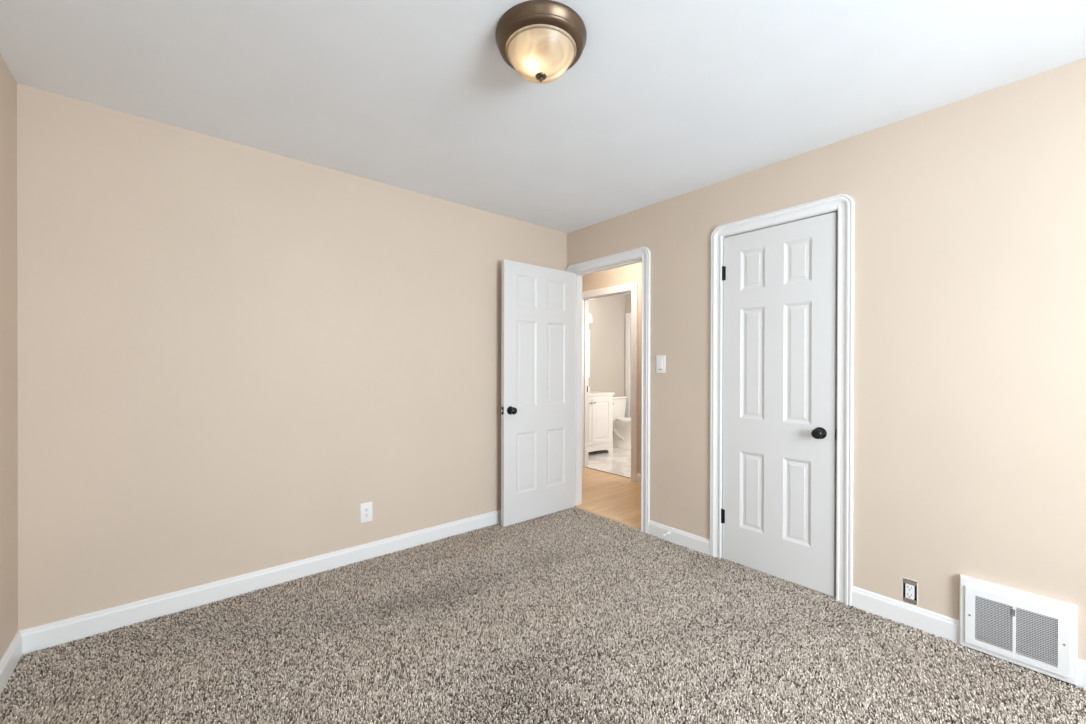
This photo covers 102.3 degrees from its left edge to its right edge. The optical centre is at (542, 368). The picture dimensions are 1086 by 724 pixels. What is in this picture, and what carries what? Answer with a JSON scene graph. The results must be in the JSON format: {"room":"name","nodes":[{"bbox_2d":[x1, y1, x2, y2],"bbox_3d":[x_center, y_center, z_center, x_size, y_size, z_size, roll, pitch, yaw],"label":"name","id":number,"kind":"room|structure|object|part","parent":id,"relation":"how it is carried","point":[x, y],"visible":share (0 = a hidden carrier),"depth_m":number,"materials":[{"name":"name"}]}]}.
{"room":"empty bedroom","nodes":[
{"label":"empty bedroom","id":0,"kind":"room"},
{"bbox_2d":[0,54,17,659],"bbox_3d":[-0.791,0.075,0.051,0.115,2.570,4.665,0,0,-40],"label":"wall","id":1,"kind":"structure","parent":0,"point":[8,85],"depth_m":1.77,"materials":[{"name":"beige paint"}]},
{"bbox_2d":[0,631,21,695],"bbox_3d":[-0.781,1.188,0.140,0.014,0.108,4.550,0,0,-40],"label":"baseboard","id":2,"kind":"structure","parent":1,"relation":"attached to","point":[10,659],"depth_m":1.75,"materials":[{"name":"white paint"}]},
{"bbox_2d":[17,83,566,630],"bbox_3d":[-1.102,0.065,2.914,3.339,2.570,0.115,0,0,-40],"label":"wall","id":3,"kind":"structure","parent":0,"point":[227,351],"depth_m":2.34,"materials":[{"name":"beige paint"}]},
{"bbox_2d":[20,510,500,654],"bbox_3d":[-1.017,1.178,2.907,3.219,0.108,0.014,0,0,-40],"label":"baseboard","id":4,"kind":"structure","parent":3,"relation":"attached to","point":[40,637],"depth_m":2.33,"materials":[{"name":"white paint"}]},
{"bbox_2d":[360,502,371,522],"bbox_3d":[-1.135,0.923,2.810,0.076,0.124,0.009,0,0,-40],"label":"wall outlet","id":5,"kind":"object","parent":3,"relation":"attached to","point":[365,508],"visible":1,"depth_m":2.81,"materials":[{"name":"white plastic"}]},
{"bbox_2d":[364,507,368,517],"bbox_3d":[-1.134,0.923,2.809,0.034,0.067,0.004,0,0,-40],"label":"receptacle","id":6,"kind":"object","parent":5,"relation":"attached to","point":[366,509],"depth_m":2.81,"materials":[{"name":"white plastic"}]},
{"bbox_2d":[0,447,1078,723],"bbox_3d":[1.009,1.290,2.846,6.479,0.130,6.620,0,0,-40],"label":"floor","id":7,"kind":"structure","parent":0,"point":[613,496],"depth_m":3.91,"materials":[{"name":"brown wood"}]},
{"bbox_2d":[0,507,1085,723],"bbox_3d":[0.453,1.233,1.178,3.223,0.016,4.528,0,0,-40],"label":"carpet","id":8,"kind":"structure","parent":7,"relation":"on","point":[532,607],"depth_m":1.86,"materials":[{"name":"beige carpet"}]},
{"bbox_2d":[588,386,614,452],"bbox_3d":[0.526,0.742,6.214,0.928,0.940,0.535,0,0,-40],"label":"bathroom vanity","id":9,"kind":"object","parent":7,"relation":"on","point":[600,404],"visible":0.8,"depth_m":6.15,"materials":[{"name":"white paint"}]},
{"bbox_3d":[0.519,0.731,5.908,0.388,0.635,0.018,0,0,-40],"label":"door","id":10,"kind":"part","parent":9,"relation":"part of","materials":[{"name":"white paint"}]},
{"bbox_3d":[0.822,0.730,6.164,0.388,0.635,0.018,0,0,-40],"label":"door","id":11,"kind":"part","parent":9,"relation":"part of","materials":[{"name":"white paint"}]},
{"bbox_2d":[588,386,614,395],"bbox_3d":[0.518,0.323,6.222,0.928,0.101,0.509,0,0,-40],"label":"countertop","id":12,"kind":"structure","parent":9,"relation":"on","point":[590,393],"depth_m":6.23,"materials":[{"name":"white stone"}]},
{"bbox_2d":[575,505,640,529],"bbox_3d":[0.512,1.226,3.610,0.034,0.014,0.760,0,0,-40],"label":"threshold","id":13,"kind":"object","parent":7,"relation":"on","point":[586,510],"visible":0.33,"depth_m":3.58,"materials":[{"name":"brown wood"}]},
{"bbox_2d":[586,467,630,478],"bbox_3d":[0.776,1.281,5.109,0.010,0.131,0.768,0,0,-40],"label":"threshold","id":14,"kind":"object","parent":7,"relation":"on","point":[586,467],"visible":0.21,"depth_m":5.09,"materials":[{"name":"grey metal"}]},
{"bbox_2d":[613,396,630,448],"bbox_3d":[1.285,0.828,6.739,0.448,0.768,0.710,0,0,-40],"label":"toilet","id":15,"kind":"object","parent":7,"relation":"on","point":[621,424],"visible":0.56,"depth_m":6.70,"materials":[{"name":"white ceramic"}]},
{"bbox_3d":[1.121,0.650,6.934,0.427,0.348,0.172,0,0,-40],"label":"tank","id":16,"kind":"part","parent":15,"relation":"part of","materials":[{"name":"white ceramic"}]},
{"bbox_3d":[1.122,0.459,6.932,0.448,0.031,0.200,0,0,-40],"label":"tank lid","id":17,"kind":"part","parent":15,"relation":"part of","materials":[{"name":"white ceramic"}]},
{"bbox_3d":[1.350,0.775,6.662,0.376,0.020,0.505,0,0,-40],"label":"seat lid","id":18,"kind":"part","parent":15,"relation":"part of","materials":[{"name":"white plastic"}]},
{"bbox_2d":[0,0,1085,232],"bbox_3d":[0.448,-1.261,1.163,3.454,0.100,4.790,0,0,-40],"label":"ceiling","id":19,"kind":"structure","parent":0,"point":[662,100],"depth_m":1.82,"materials":[{"name":"white paint"}]},
{"bbox_2d":[495,0,586,83],"bbox_3d":[-0.007,-1.132,1.601,0.333,0.163,0.333,0,0,-40],"label":"ceiling light","id":20,"kind":"object","parent":19,"relation":"attached to","point":[541,40],"visible":1,"depth_m":1.51,"materials":[{"name":"beige glass"}]},
{"bbox_2d":[589,295,624,395],"bbox_3d":[0.260,0.056,6.415,3.025,2.570,0.115,0,0,-40],"label":"wall","id":21,"kind":"structure","parent":0,"point":[607,326],"depth_m":6.99,"materials":[{"name":"beige paint"}]},
{"bbox_2d":[589,330,589,376],"bbox_3d":[0.366,-0.229,6.409,0.910,0.720,0.027,0,0,-40],"label":"wall mirror","id":22,"kind":"object","parent":21,"relation":"attached to","point":[589,330],"visible":0.13,"depth_m":6.68,"materials":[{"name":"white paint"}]},
{"bbox_2d":[582,262,641,473],"bbox_3d":[0.968,0.063,4.845,0.115,2.570,3.200,0,0,-40],"label":"wall","id":23,"kind":"structure","parent":0,"point":[632,273],"depth_m":4.75,"materials":[{"name":"beige paint"}]},
{"bbox_2d":[582,282,637,482],"bbox_3d":[0.761,0.143,5.090,0.149,2.154,0.928,0,0,-40],"label":"door frame","id":24,"kind":"structure","parent":23,"relation":"attached to","point":[632,288],"depth_m":4.90,"materials":[{"name":"white paint"}]},
{"bbox_3d":[0.538,0.140,5.458,0.017,2.150,0.078,0,0,-40],"label":"casing leg","id":25,"kind":"part","parent":24,"relation":"part of","materials":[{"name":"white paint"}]},
{"bbox_3d":[0.985,0.145,4.723,0.017,2.154,0.078,0,0,-40],"label":"casing leg","id":26,"kind":"part","parent":24,"relation":"part of","materials":[{"name":"white paint"}]},
{"bbox_2d":[637,473,640,483],"bbox_3d":[1.446,1.179,4.178,0.014,0.108,1.355,0,0,-40],"label":"baseboard","id":27,"kind":"structure","parent":23,"relation":"attached to","point":[638,474],"depth_m":4.67,"materials":[{"name":"white paint"}]},
{"bbox_2d":[625,294,630,322],"bbox_3d":[2.185,0.060,6.380,0.115,2.570,2.420,0,0,-40],"label":"wall","id":28,"kind":"structure","parent":0,"point":[628,296],"depth_m":7.23,"materials":[{"name":"beige paint"}]},
{"bbox_2d":[625,313,630,416],"bbox_3d":[1.651,0.148,6.911,0.017,2.128,0.876,0,0,-40],"label":"door frame","id":29,"kind":"structure","parent":28,"relation":"attached to","point":[628,315],"depth_m":7.21,"materials":[{"name":"white paint"}]},
{"bbox_2d":[630,318,630,416],"bbox_3d":[1.673,0.184,6.929,0.035,2.036,0.716,0,0,-40],"label":"door","id":30,"kind":"structure","parent":28,"relation":"in","point":[630,318],"depth_m":7.18,"materials":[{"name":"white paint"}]},
{"bbox_2d":[567,57,1085,666],"bbox_3d":[1.131,0.070,2.945,0.115,2.570,6.615,0,0,-40],"label":"wall","id":31,"kind":"structure","parent":0,"point":[969,421],"depth_m":2.01,"materials":[{"name":"beige paint"}]},
{"bbox_2d":[501,259,574,526],"bbox_3d":[-0.017,0.187,3.616,0.791,2.055,0.160,0,0,-40],"label":"door","id":32,"kind":"structure","parent":31,"relation":"in","point":[538,323],"depth_m":3.57,"materials":[{"name":"white paint"}]},
{"bbox_3d":[-0.230,0.323,3.365,0.055,0.055,0.050,0,0,-40],"label":"knob","id":33,"kind":"part","parent":32,"relation":"part of","materials":[{"name":"black metal"}]},
{"bbox_2d":[566,247,650,532],"bbox_3d":[0.548,0.153,3.634,0.152,2.159,0.924,0,0,-40],"label":"door frame","id":34,"kind":"structure","parent":31,"relation":"attached to","point":[642,254],"depth_m":3.30,"materials":[{"name":"white paint"}]},
{"bbox_3d":[0.327,0.148,4.001,0.017,2.151,0.078,0,0,-40],"label":"casing leg","id":35,"kind":"part","parent":34,"relation":"part of","materials":[{"name":"white paint"}]},
{"bbox_3d":[0.549,0.195,3.635,0.035,2.077,0.760,0,0,-40],"label":"stop moulding","id":36,"kind":"part","parent":34,"relation":"part of","materials":[{"name":"white paint"}]},
{"bbox_3d":[0.766,0.195,3.273,0.019,2.080,0.072,0,0,-40],"label":"casing leg","id":37,"kind":"part","parent":34,"relation":"part of","materials":[{"name":"white paint"}]},
{"bbox_3d":[0.769,-0.882,3.268,0.020,0.074,0.074,0,0,-40],"label":"casing corner","id":38,"kind":"part","parent":34,"relation":"part of","materials":[{"name":"white paint"}]},
{"bbox_2d":[656,355,664,372],"bbox_3d":[0.854,-0.033,3.174,0.011,0.127,0.077,0,0,-40],"label":"light switch","id":39,"kind":"object","parent":31,"relation":"attached to","point":[660,360],"visible":1,"depth_m":3.17,"materials":[{"name":"white plastic"}]},
{"bbox_2d":[649,520,709,555],"bbox_3d":[0.949,1.182,3.061,0.014,0.108,0.494,0,0,-40],"label":"baseboard","id":40,"kind":"structure","parent":31,"relation":"attached to","point":[685,539],"depth_m":3.04,"materials":[{"name":"white paint"}]},
{"bbox_2d":[721,212,837,596],"bbox_3d":[1.351,0.192,2.577,0.098,2.066,0.636,0,0,-40],"label":"door","id":41,"kind":"structure","parent":31,"relation":"in","point":[778,513],"depth_m":2.55,"materials":[{"name":"white paint"}]},
{"bbox_3d":[1.492,0.352,2.374,0.050,0.055,0.055,0,0,-40],"label":"knob","id":42,"kind":"part","parent":41,"relation":"part of","materials":[{"name":"black metal"}]},
{"bbox_2d":[710,194,854,605],"bbox_3d":[1.400,0.157,2.609,0.135,2.164,0.792,0,0,-40],"label":"door frame","id":43,"kind":"structure","parent":31,"relation":"attached to","point":[843,204],"depth_m":2.32,"materials":[{"name":"white paint"}]},
{"bbox_3d":[1.125,0.192,2.847,0.019,2.090,0.072,0,0,-40],"label":"casing leg","id":44,"kind":"part","parent":43,"relation":"part of","materials":[{"name":"white paint"}]},
{"bbox_3d":[1.127,-0.890,2.843,0.020,0.074,0.074,0,0,-40],"label":"casing corner","id":45,"kind":"part","parent":43,"relation":"part of","materials":[{"name":"white paint"}]},
{"bbox_3d":[1.587,0.195,2.299,0.019,2.090,0.072,0,0,-40],"label":"casing leg","id":46,"kind":"part","parent":43,"relation":"part of","materials":[{"name":"white paint"}]},
{"bbox_3d":[1.590,-0.887,2.294,0.020,0.074,0.074,0,0,-40],"label":"casing corner","id":47,"kind":"part","parent":43,"relation":"part of","materials":[{"name":"white paint"}]},
{"bbox_2d":[851,586,959,644],"bbox_3d":[1.738,1.187,2.124,0.014,0.108,0.421,0,0,-40],"label":"baseboard","id":48,"kind":"structure","parent":31,"relation":"attached to","point":[939,625],"depth_m":2.10,"materials":[{"name":"white paint"}]},
{"bbox_2d":[902,577,917,606],"bbox_3d":[1.780,1.072,2.116,0.054,0.123,0.062,0,0,-40],"label":"outlet","id":49,"kind":"object","parent":31,"relation":"attached to","point":[909,587],"visible":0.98,"depth_m":2.10,"materials":[{"name":"grey plastic"}]},
{"bbox_2d":[905,583,915,599],"bbox_3d":[1.774,1.071,2.111,0.036,0.067,0.033,0,0,-40],"label":"receptacle","id":50,"kind":"object","parent":49,"relation":"attached to","point":[910,588],"depth_m":2.10,"materials":[{"name":"white plastic"}]},
{"bbox_2d":[959,574,1077,685],"bbox_3d":[2.009,1.078,1.859,0.150,0.306,0.334,0,0,-40],"label":"air vent","id":51,"kind":"object","parent":31,"relation":"in","point":[1040,627],"visible":1,"depth_m":1.82,"materials":[{"name":"white metal"}]},
{"bbox_3d":[1.921,1.086,1.864,0.007,0.194,0.111,0,0,-40],"label":"louvre panel","id":52,"kind":"part","parent":51,"relation":"part of","materials":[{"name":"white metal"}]},
{"bbox_3d":[1.999,1.086,1.771,0.007,0.194,0.112,0,0,-40],"label":"louvre panel","id":53,"kind":"part","parent":51,"relation":"part of","materials":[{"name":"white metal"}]},
{"bbox_2d":[1077,659,1085,689],"bbox_3d":[2.611,1.193,1.087,0.014,0.108,1.626,0,0,-40],"label":"baseboard","id":54,"kind":"structure","parent":31,"relation":"attached to","point":[1081,664],"depth_m":1.70,"materials":[{"name":"white paint"}]}
]}

